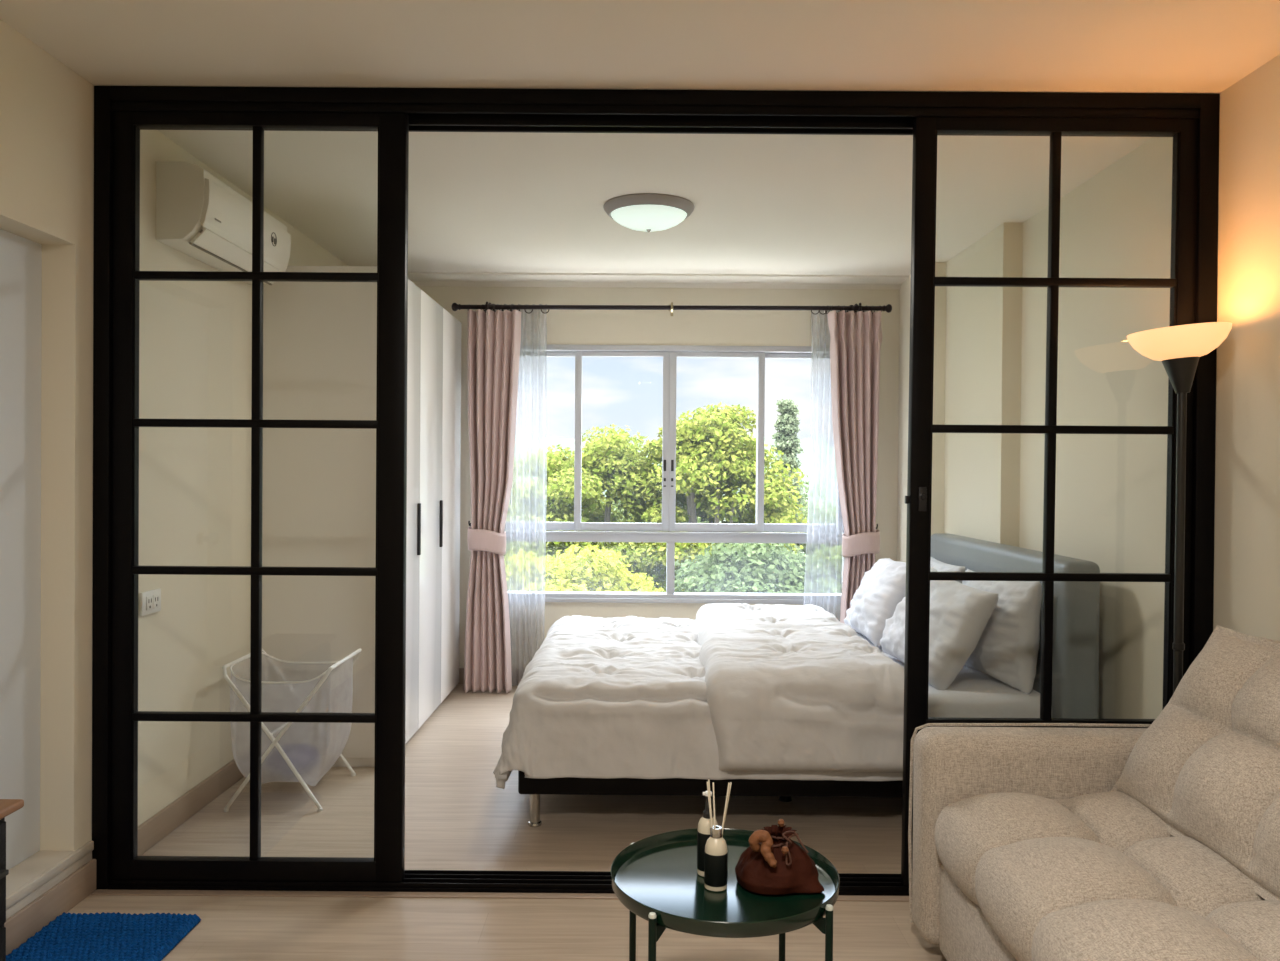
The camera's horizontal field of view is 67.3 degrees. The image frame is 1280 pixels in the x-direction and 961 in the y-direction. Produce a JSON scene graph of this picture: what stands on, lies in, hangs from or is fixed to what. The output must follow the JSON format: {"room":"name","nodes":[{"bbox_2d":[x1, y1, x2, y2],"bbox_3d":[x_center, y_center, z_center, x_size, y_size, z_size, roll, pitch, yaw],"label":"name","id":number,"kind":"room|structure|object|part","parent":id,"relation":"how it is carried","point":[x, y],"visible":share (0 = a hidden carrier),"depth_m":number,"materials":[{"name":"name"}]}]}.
{"room":"living room","nodes":[
{"label":"living room","id":0,"kind":"room"},
{"bbox_2d":[0,19,347,869],"bbox_3d":[-1.777,0.032,2.170,0.150,2.500,7.535,0,0,0],"label":"wall","id":1,"kind":"structure","parent":0,"point":[195,337],"depth_m":3.30,"materials":[{"name":"beige paint"}]},
{"bbox_2d":[0,229,41,869],"bbox_3d":[-1.782,0.207,2.459,0.113,1.826,0.870,0,0,0],"label":"door","id":2,"kind":"structure","parent":1,"relation":"in","point":[20,257],"depth_m":2.79,"materials":[{"name":"white laminate"}]},
{"bbox_2d":[6,841,93,919],"bbox_3d":[-1.753,1.151,2.458,0.114,0.061,1.055,0,0,0],"label":"sill","id":3,"kind":"structure","parent":1,"relation":"attached to","point":[34,876],"depth_m":2.77,"materials":[{"name":"stone"}]},
{"bbox_2d":[4,748,249,954],"bbox_3d":[-1.702,1.233,2.179,0.018,0.098,7.535,0,0,0],"label":"baseboard","id":4,"kind":"structure","parent":1,"relation":"attached to","point":[80,884],"depth_m":3.24,"materials":[{"name":"beige laminate"}]},
{"bbox_2d":[139,588,160,615],"bbox_3d":[-1.695,0.421,3.332,0.017,0.080,0.130,0,0,0],"label":"power outlet","id":5,"kind":"object","parent":1,"relation":"attached to","point":[149,601],"visible":1,"depth_m":3.31,"materials":[{"name":"white plastic"}]},
{"bbox_2d":[146,595,151,609],"bbox_3d":[-1.691,0.421,3.310,0.006,0.048,0.038,0,0,0],"label":"socket","id":6,"kind":"object","parent":5,"relation":"attached to","point":[148,597],"depth_m":3.31,"materials":[{"name":"plastic"}]},
{"bbox_2d":[153,594,158,608],"bbox_3d":[-1.691,0.421,3.355,0.006,0.048,0.038,0,0,0],"label":"socket","id":7,"kind":"object","parent":5,"relation":"attached to","point":[155,596],"depth_m":3.35,"materials":[{"name":"plastic"}]},
{"bbox_2d":[156,161,290,284],"bbox_3d":[-1.599,-0.977,3.757,0.188,0.285,0.795,0,0,0],"label":"air conditioner","id":8,"kind":"object","parent":1,"relation":"attached to","point":[199,216],"visible":0.96,"depth_m":3.45,"materials":[{"name":"white plastic"}]},
{"bbox_3d":[-1.525,-0.979,3.757,0.036,0.168,0.783,0,0,0],"label":"panel","id":9,"kind":"part","parent":8,"relation":"part of","materials":[{"name":"white plastic"}]},
{"bbox_2d":[91,889,908,901],"bbox_3d":[0.032,1.287,2.972,3.446,0.004,0.034,0,0,0],"label":"trim","id":10,"kind":"structure","parent":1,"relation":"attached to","point":[98,891],"depth_m":2.97,"materials":[{"name":"black metal"}]},
{"bbox_2d":[92,86,1219,895],"bbox_3d":[0.042,0.040,3.039,3.482,2.498,0.118,0,0,0],"label":"door frame","id":11,"kind":"structure","parent":1,"relation":"attached to","point":[427,109],"depth_m":2.98,"materials":[{"name":"black metal"}]},
{"bbox_2d":[111,111,408,881],"bbox_3d":[-1.191,0.050,3.013,0.911,2.402,0.038,0,0,0],"label":"door","id":12,"kind":"structure","parent":11,"relation":"in","point":[387,864],"depth_m":3.00,"materials":[{"name":"black metal"}]},
{"bbox_2d":[901,116,1197,885],"bbox_3d":[1.279,0.069,3.004,0.896,2.402,0.050,0,0,0],"label":"door","id":13,"kind":"structure","parent":11,"relation":"in","point":[1181,282],"depth_m":2.99,"materials":[{"name":"black metal"}]},
{"bbox_2d":[67,684,946,960],"bbox_3d":[0.031,1.355,2.203,3.786,0.120,7.785,0,0,0],"label":"floor","id":14,"kind":"structure","parent":0,"point":[457,817],"depth_m":3.29,"materials":[{"name":"brown wood"}]},
{"bbox_2d":[0,799,23,960],"bbox_3d":[-1.562,1.010,1.887,0.288,0.552,0.655,0,0,0],"label":"base cabinet","id":15,"kind":"object","parent":14,"relation":"on","point":[7,806],"visible":1,"depth_m":2.16,"materials":[{"name":"brown wood"}]},
{"bbox_3d":[-1.440,0.886,1.883,0.014,0.230,0.580,0,0,0],"label":"drawer","id":16,"kind":"part","parent":15,"relation":"part of","materials":[{"name":"black wood"}]},
{"bbox_3d":[-1.442,1.119,1.885,0.014,0.215,0.580,0,0,0],"label":"drawer","id":17,"kind":"part","parent":15,"relation":"part of","materials":[{"name":"black"}]},
{"bbox_3d":[-1.426,0.880,1.984,0.018,0.012,0.350,0,0,0],"label":"handle","id":18,"kind":"part","parent":15,"relation":"part of","materials":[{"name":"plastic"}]},
{"bbox_2d":[6,912,200,960],"bbox_3d":[-1.481,1.267,2.497,0.410,0.029,0.606,0,0,0],"label":"bath mat","id":19,"kind":"object","parent":14,"relation":"on","point":[107,936],"visible":0.99,"depth_m":2.64,"materials":[{"name":"blue fabric"}]},
{"bbox_2d":[222,648,360,811],"bbox_3d":[-1.410,0.995,3.919,0.432,0.552,0.474,0,0,0],"label":"laundry hamper","id":20,"kind":"object","parent":14,"relation":"on","point":[326,673],"visible":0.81,"depth_m":3.73,"materials":[{"name":"white metal"}]},
{"bbox_2d":[267,743,319,775],"bbox_3d":[-1.410,1.135,3.924,0.207,0.121,0.241,0,0,0],"label":"laundry","id":21,"kind":"object","parent":20,"relation":"in","point":[304,757],"visible":0.88,"depth_m":3.85,"materials":[{"name":"white fabric"}]},
{"bbox_2d":[261,266,460,766],"bbox_3d":[-1.378,0.155,5.034,0.600,2.214,1.607,0,0,0],"label":"wardrobe","id":22,"kind":"object","parent":14,"relation":"on","point":[320,338],"visible":0.84,"depth_m":4.23,"materials":[{"name":"white laminate"}]},
{"bbox_3d":[-1.101,0.147,4.499,0.018,2.184,0.537,0,0,0],"label":"door","id":23,"kind":"part","parent":22,"relation":"part of","materials":[{"name":"white wood"}]},
{"bbox_3d":[-1.086,0.239,4.725,0.014,0.255,0.024,0,0,0],"label":"handle","id":24,"kind":"part","parent":22,"relation":"part of","materials":[{"name":"metal"}]},
{"bbox_3d":[-1.101,0.142,5.037,0.018,2.184,0.531,0,0,0],"label":"door","id":25,"kind":"part","parent":22,"relation":"part of","materials":[{"name":"white wood"}]},
{"bbox_3d":[-1.085,0.235,5.248,0.014,0.255,0.024,0,0,0],"label":"handle","id":26,"kind":"part","parent":22,"relation":"part of","materials":[{"name":"metal"}]},
{"bbox_3d":[-1.100,0.138,5.572,0.018,2.184,0.531,0,0,0],"label":"door","id":27,"kind":"part","parent":22,"relation":"part of","materials":[{"name":"white wood"}]},
{"bbox_2d":[611,828,839,960],"bbox_3d":[0.172,1.052,1.993,0.470,0.492,0.470,0,0,0],"label":"side table","id":28,"kind":"object","parent":14,"relation":"on","point":[656,878],"visible":0.77,"depth_m":1.93,"materials":[{"name":"metal"}]},
{"bbox_3d":[0.003,1.055,2.130,0.062,0.480,0.015,1,1,34],"label":"leg","id":29,"kind":"part","parent":28,"relation":"part of","materials":[{"name":"metal"}]},
{"bbox_3d":[0.036,1.058,1.823,0.015,0.480,0.062,1,1,39],"label":"leg","id":30,"kind":"part","parent":28,"relation":"part of","materials":[{"name":"metal"}]},
{"bbox_2d":[697,791,717,876],"bbox_3d":[0.144,0.746,2.036,0.046,0.174,0.046,0,0,0],"label":"spray bottle","id":31,"kind":"object","parent":28,"relation":"on","point":[703,832],"visible":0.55,"depth_m":2.02,"materials":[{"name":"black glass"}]},
{"bbox_2d":[704,779,731,891],"bbox_3d":[0.157,0.722,1.967,0.050,0.222,0.048,1,0,24],"label":"reed diffuser","id":32,"kind":"object","parent":28,"relation":"on","point":[715,853],"visible":1,"depth_m":1.95,"materials":[{"name":"black glass"}]},
{"bbox_2d":[705,837,726,891],"bbox_3d":[0.156,0.778,1.968,0.046,0.110,0.046,0,0,0],"label":"bottle","id":33,"kind":"object","parent":32,"relation":"attached to","point":[715,847],"depth_m":1.95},
{"bbox_2d":[735,819,823,894],"bbox_3d":[0.284,0.768,1.986,0.166,0.132,0.136,0,0,-16],"label":"pouch","id":34,"kind":"object","parent":28,"relation":"on","point":[773,863],"visible":1,"depth_m":1.94,"materials":[{"name":"brown fabric"}]},
{"bbox_3d":[0.308,1.057,2.163,0.015,0.480,0.062,1,1,39],"label":"leg","id":35,"kind":"part","parent":28,"relation":"part of","materials":[{"name":"metal"}]},
{"bbox_3d":[0.341,1.060,1.856,0.062,0.480,0.015,1,1,34],"label":"leg","id":36,"kind":"part","parent":28,"relation":"part of","materials":[{"name":"metal"}]},
{"bbox_2d":[518,533,1099,826],"bbox_3d":[0.621,0.783,4.351,2.132,1.000,1.690,0,0,0],"label":"bed","id":37,"kind":"object","parent":14,"relation":"on","point":[1076,604],"visible":0.3,"depth_m":3.53,"materials":[{"name":"metal"}]},
{"bbox_3d":[-0.390,1.218,3.575,0.052,0.126,0.052,0,0,0],"label":"leg","id":38,"kind":"part","parent":37,"relation":"part of","materials":[{"name":"metal"}]},
{"bbox_3d":[0.585,1.223,3.869,0.052,0.126,0.052,0,0,0],"label":"leg","id":39,"kind":"part","parent":37,"relation":"part of","materials":[{"name":"black"}]},
{"bbox_2d":[856,632,1051,717],"bbox_3d":[0.570,0.915,4.342,1.945,0.260,1.580,0,0,0],"label":"mattress","id":40,"kind":"object","parent":37,"relation":"on","point":[973,693],"visible":0.02,"depth_m":3.57,"materials":[{"name":"white fabric"}]},
{"bbox_2d":[493,603,903,788],"bbox_3d":[0.226,0.874,4.272,1.518,0.462,1.934,0,0,0],"label":"comforter","id":41,"kind":"object","parent":40,"relation":"on","point":[734,690],"visible":1,"depth_m":3.41,"materials":[{"name":"white fabric"}]},
{"bbox_2d":[844,558,905,646],"bbox_3d":[1.194,0.590,4.763,0.298,0.415,0.664,0,0,-1],"label":"pillow","id":42,"kind":"object","parent":40,"relation":"on","point":[881,588],"visible":0.7,"depth_m":4.56,"materials":[{"name":"white fabric"}]},
{"bbox_2d":[880,567,998,689],"bbox_3d":[1.213,0.600,3.973,0.286,0.421,0.699,0,0,-4],"label":"pillow","id":43,"kind":"object","parent":40,"relation":"on","point":[960,613],"visible":0.66,"depth_m":3.70,"materials":[{"name":"white fabric"}]},
{"bbox_2d":[930,557,965,582],"bbox_3d":[1.428,0.589,4.724,0.208,0.423,0.659,0,0,5],"label":"pillow","id":44,"kind":"object","parent":40,"relation":"on","point":[937,565],"visible":0.11,"depth_m":4.55,"materials":[{"name":"white fabric"}]},
{"bbox_2d":[962,569,1041,694],"bbox_3d":[1.442,0.598,3.933,0.202,0.448,0.693,0,0,-2],"label":"pillow","id":45,"kind":"object","parent":40,"relation":"on","point":[1007,648],"visible":0.59,"depth_m":3.67,"materials":[{"name":"white fabric"}]},
{"bbox_3d":[1.619,0.780,4.349,0.136,0.980,1.690,0,0,0],"label":"headboard","id":46,"kind":"part","parent":37,"relation":"part of","materials":[{"name":"grey fabric"}]},
{"bbox_2d":[908,637,1279,960],"bbox_3d":[1.258,0.872,1.735,1.004,0.872,1.970,0,0,0],"label":"sofa","id":47,"kind":"object","parent":14,"relation":"on","point":[1024,849],"visible":0.78,"depth_m":2.26,"materials":[{"name":"beige fabric"}]},
{"bbox_3d":[1.250,0.977,2.644,0.980,0.577,0.155,0,0,0],"label":"arm","id":48,"kind":"part","parent":47,"relation":"part of","materials":[{"name":"beige fabric"}]},
{"bbox_2d":[935,791,1279,960],"bbox_3d":[1.153,0.920,1.735,0.782,0.235,1.648,0,0,0],"label":"seat cushion","id":49,"kind":"object","parent":47,"relation":"on","point":[1043,875],"depth_m":2.02,"materials":[{"name":"beige fabric"}]},
{"bbox_2d":[1110,625,1279,900],"bbox_3d":[1.382,0.614,2.118,0.320,0.458,0.860,0,0,0],"label":"cushion","id":50,"kind":"object","parent":47,"relation":"on","point":[1208,765],"visible":0.92,"depth_m":2.16,"materials":[{"name":"beige fabric"}]},
{"bbox_3d":[1.671,0.845,1.735,0.180,0.812,1.940,0,0,0],"label":"backrest","id":51,"kind":"part","parent":47,"relation":"part of","materials":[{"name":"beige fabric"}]},
{"bbox_2d":[1127,322,1231,693],"bbox_3d":[1.579,0.423,2.837,0.271,1.757,0.272,0,0,0],"label":"floor lamp","id":52,"kind":"object","parent":14,"relation":"on","point":[1179,348],"visible":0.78,"depth_m":2.82,"materials":[{"name":"black plastic"}]},
{"bbox_3d":[1.585,-0.404,2.830,0.271,0.102,0.272,0,0,0],"label":"lamp shade","id":53,"kind":"part","parent":52,"relation":"part of","materials":[{"name":"beige"}]},
{"bbox_2d":[0,0,1279,275],"bbox_3d":[0.051,-1.280,2.183,3.786,0.150,7.785,0,0,0],"label":"ceiling","id":54,"kind":"structure","parent":0,"point":[493,202],"depth_m":2.93,"materials":[{"name":"paint"}]},
{"bbox_2d":[603,193,693,231],"bbox_3d":[0.039,-1.163,4.281,0.406,0.116,0.406,0,0,0],"label":"ceiling lamp","id":55,"kind":"object","parent":54,"relation":"attached to","point":[648,212],"visible":1,"depth_m":4.17,"materials":[{"name":"white glass"}]},
{"bbox_3d":[0.039,-1.153,4.281,0.344,0.069,0.344,0,0,0],"label":"lamp shade","id":56,"kind":"part","parent":55,"relation":"part of","materials":[{"name":"white glass"}]},
{"bbox_2d":[418,286,899,667],"bbox_3d":[0.045,0.015,6.010,3.786,2.500,0.150,0,0,0],"label":"wall","id":57,"kind":"structure","parent":0,"point":[566,327],"depth_m":5.93,"materials":[{"name":"beige paint"}]},
{"bbox_2d":[458,668,523,683],"bbox_3d":[-0.052,1.216,5.936,3.269,0.098,0.018,0,0,0],"label":"baseboard","id":58,"kind":"structure","parent":57,"relation":"attached to","point":[461,670],"depth_m":5.93,"materials":[{"name":"beige laminate"}]},
{"bbox_2d":[408,272,908,289],"bbox_3d":[-0.044,-1.211,5.826,3.289,0.045,0.200,0,0,0],"label":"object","id":59,"kind":"structure","parent":57,"relation":"attached to","point":[488,279],"depth_m":5.85,"materials":[{"name":"paint"}]},
{"bbox_2d":[451,302,891,315],"bbox_3d":[0.189,-1.031,5.805,2.616,0.116,0.244,0,0,0],"label":"curtain rod","id":60,"kind":"object","parent":57,"relation":"attached to","point":[888,308],"visible":0.87,"depth_m":5.70,"materials":[{"name":"brown metal"}]},
{"bbox_2d":[464,304,520,692],"bbox_3d":[-0.881,0.101,5.780,0.330,2.295,0.314,0,0,0],"label":"curtain","id":61,"kind":"object","parent":60,"relation":"hanging from","point":[494,337],"visible":1,"depth_m":5.68,"materials":[{"name":"pink fabric"}]},
{"bbox_2d":[485,304,548,685],"bbox_3d":[-0.747,0.091,5.789,0.400,2.310,0.140,0,0,0],"label":"sheer curtain","id":62,"kind":"object","parent":60,"relation":"hanging from","point":[536,428],"visible":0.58,"depth_m":5.83,"materials":[{"name":"white fabric"}]},
{"bbox_2d":[803,310,865,621],"bbox_3d":[1.177,0.103,5.785,0.371,2.315,0.137,0,0,0],"label":"sheer curtain","id":63,"kind":"object","parent":60,"relation":"hanging from","point":[826,452],"visible":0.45,"depth_m":5.83,"materials":[{"name":"white fabric"}]},
{"bbox_2d":[825,306,881,623],"bbox_3d":[1.325,0.113,5.736,0.427,2.305,0.237,0,1,-30],"label":"curtain","id":64,"kind":"object","parent":60,"relation":"hanging from","point":[855,337],"visible":0.71,"depth_m":5.67,"materials":[{"name":"pink fabric"}]},
{"bbox_2d":[506,344,843,603],"bbox_3d":[0.181,-0.040,5.965,2.300,1.587,0.120,0,0,0],"label":"window","id":65,"kind":"structure","parent":57,"relation":"in","point":[758,532],"depth_m":5.94,"materials":[{"name":"white metal"}]},
{"bbox_3d":[-0.635,-0.247,5.990,0.543,1.111,0.028,0,0,0],"label":"sash","id":66,"kind":"part","parent":65,"relation":"part of","materials":[{"name":"white metal"}]},
{"bbox_3d":[-0.112,-0.243,5.957,0.586,1.111,0.028,0,0,0],"label":"sash","id":67,"kind":"part","parent":65,"relation":"part of","materials":[{"name":"white metal"}]},
{"bbox_3d":[0.153,-0.045,5.938,0.016,0.167,0.007,0,0,0],"label":"latch pull","id":68,"kind":"part","parent":65,"relation":"part of","materials":[{"name":"plastic"}]},
{"bbox_3d":[0.153,-0.046,5.944,0.024,0.175,0.006,0,0,0],"label":"latch plate","id":69,"kind":"part","parent":65,"relation":"part of","materials":[{"name":"white metal"}]},
{"bbox_3d":[0.200,-0.045,5.944,0.024,0.175,0.006,0,0,0],"label":"latch plate","id":70,"kind":"part","parent":65,"relation":"part of","materials":[{"name":"white metal"}]},
{"bbox_3d":[0.200,-0.044,5.938,0.016,0.167,0.007,0,0,0],"label":"latch pull","id":71,"kind":"part","parent":65,"relation":"part of","materials":[{"name":"plastic"}]},
{"bbox_3d":[0.176,0.741,5.931,2.300,0.026,0.040,0,0,0],"label":"sill","id":72,"kind":"part","parent":65,"relation":"part of","materials":[{"name":"white metal"}]},
{"bbox_3d":[0.475,-0.238,5.957,0.589,1.111,0.028,0,0,0],"label":"sash","id":73,"kind":"part","parent":65,"relation":"part of","materials":[{"name":"white metal"}]},
{"bbox_3d":[1.000,-0.235,5.988,0.547,1.111,0.028,0,0,0],"label":"sash","id":74,"kind":"part","parent":65,"relation":"part of","materials":[{"name":"white metal"}]},
{"bbox_2d":[897,262,945,561],"bbox_3d":[1.689,0.030,5.648,0.197,2.500,0.571,0,0,0],"label":"pillar","id":75,"kind":"structure","parent":0,"point":[938,440],"depth_m":5.36,"materials":[{"name":"beige paint"}]},
{"bbox_2d":[944,222,1022,546],"bbox_3d":[1.742,0.036,4.941,0.090,2.500,0.844,0,0,0],"label":"pillar","id":76,"kind":"structure","parent":0,"point":[984,324],"depth_m":4.73,"materials":[{"name":"beige paint"}]},
{"bbox_2d":[1019,54,1279,718],"bbox_3d":[1.859,0.059,2.166,0.150,2.500,7.535,0,0,0],"label":"wall","id":77,"kind":"structure","parent":0,"point":[1110,489],"depth_m":3.39,"materials":[{"name":"beige paint"}]},
{"label":"outside","id":78,"kind":"structure","parent":0,"visible":0},
{"bbox_3d":[0.163,7.903,213.368,320.000,0.500,413.400,0,0,0],"label":"ground","id":79,"kind":"structure","parent":78,"visible":0},
{"bbox_2d":[506,541,551,582],"bbox_3d":[-3.016,5.100,20.910,4.759,8.091,4.928,0,0,6],"label":"tree","id":80,"kind":"object","parent":79,"relation":"on","point":[506,541],"visible":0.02,"depth_m":21.48,"materials":[{"name":"green plant"}]},
{"bbox_2d":[508,471,568,547],"bbox_3d":[-4.026,4.247,29.922,6.214,9.630,6.077,0,0,0],"label":"tree","id":81,"kind":"object","parent":79,"relation":"on","point":[516,475],"visible":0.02,"depth_m":29.68,"materials":[{"name":"green plant"}]},
{"bbox_2d":[507,544,663,591],"bbox_3d":[-1.163,5.088,15.499,3.827,8.215,3.845,0,0,-17],"label":"bush","id":82,"kind":"object","parent":79,"relation":"on","point":[571,573],"visible":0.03,"depth_m":14.97,"materials":[{"name":"green plant"}]},
{"bbox_2d":[510,424,690,576],"bbox_3d":[-1.293,3.822,25.011,5.822,10.598,5.894,0,0,-5],"label":"tree","id":83,"kind":"object","parent":79,"relation":"on","point":[613,464],"visible":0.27,"depth_m":23.63,"materials":[{"name":"green plant"}]},
{"bbox_2d":[599,464,731,574],"bbox_3d":[0.628,4.238,29.270,6.163,9.741,6.661,0,0,-19],"label":"tree","id":84,"kind":"object","parent":79,"relation":"on","point":[659,465],"visible":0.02,"depth_m":28.30,"materials":[{"name":"green plant"}]},
{"bbox_2d":[619,402,806,591],"bbox_3d":[1.687,3.600,23.963,4.972,11.103,5.130,0,0,-18],"label":"tree","id":85,"kind":"object","parent":79,"relation":"on","point":[715,460],"visible":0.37,"depth_m":22.88,"materials":[{"name":"green plant"}]},
{"bbox_2d":[674,543,841,593],"bbox_3d":[2.129,5.048,16.054,4.099,8.338,4.311,1,1,33],"label":"bush","id":86,"kind":"object","parent":79,"relation":"on","point":[752,569],"visible":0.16,"depth_m":15.57,"materials":[{"name":"green plant"}]},
{"bbox_2d":[770,399,805,553],"bbox_3d":[4.068,3.416,26.978,2.173,11.465,2.520,0,0,-15],"label":"conifer tree","id":87,"kind":"object","parent":79,"relation":"on","point":[787,441],"visible":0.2,"depth_m":26.79,"materials":[{"name":"green plant"}]},
{"bbox_2d":[797,549,838,588],"bbox_3d":[4.546,5.128,21.194,4.938,8.147,4.862,0,0,8],"label":"tree","id":88,"kind":"object","parent":79,"relation":"on","point":[837,571],"visible":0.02,"depth_m":20.52,"materials":[{"name":"green plant"}]},
{"bbox_2d":[798,474,839,553],"bbox_3d":[6.286,4.445,33.919,6.388,9.343,6.459,0,1,-35],"label":"tree","id":89,"kind":"object","parent":79,"relation":"on","point":[805,507],"visible":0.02,"depth_m":33.59,"materials":[{"name":"green plant"}]},
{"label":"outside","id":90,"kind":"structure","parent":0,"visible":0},
{"bbox_2d":[515,435,836,509],"bbox_3d":[-74.618,-5.507,330.049,270.000,23.384,160.000,0,0,0],"label":"hill","id":91,"kind":"structure","parent":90,"point":[804,458],"depth_m":294.06,"materials":[{"name":"white"}]}
]}

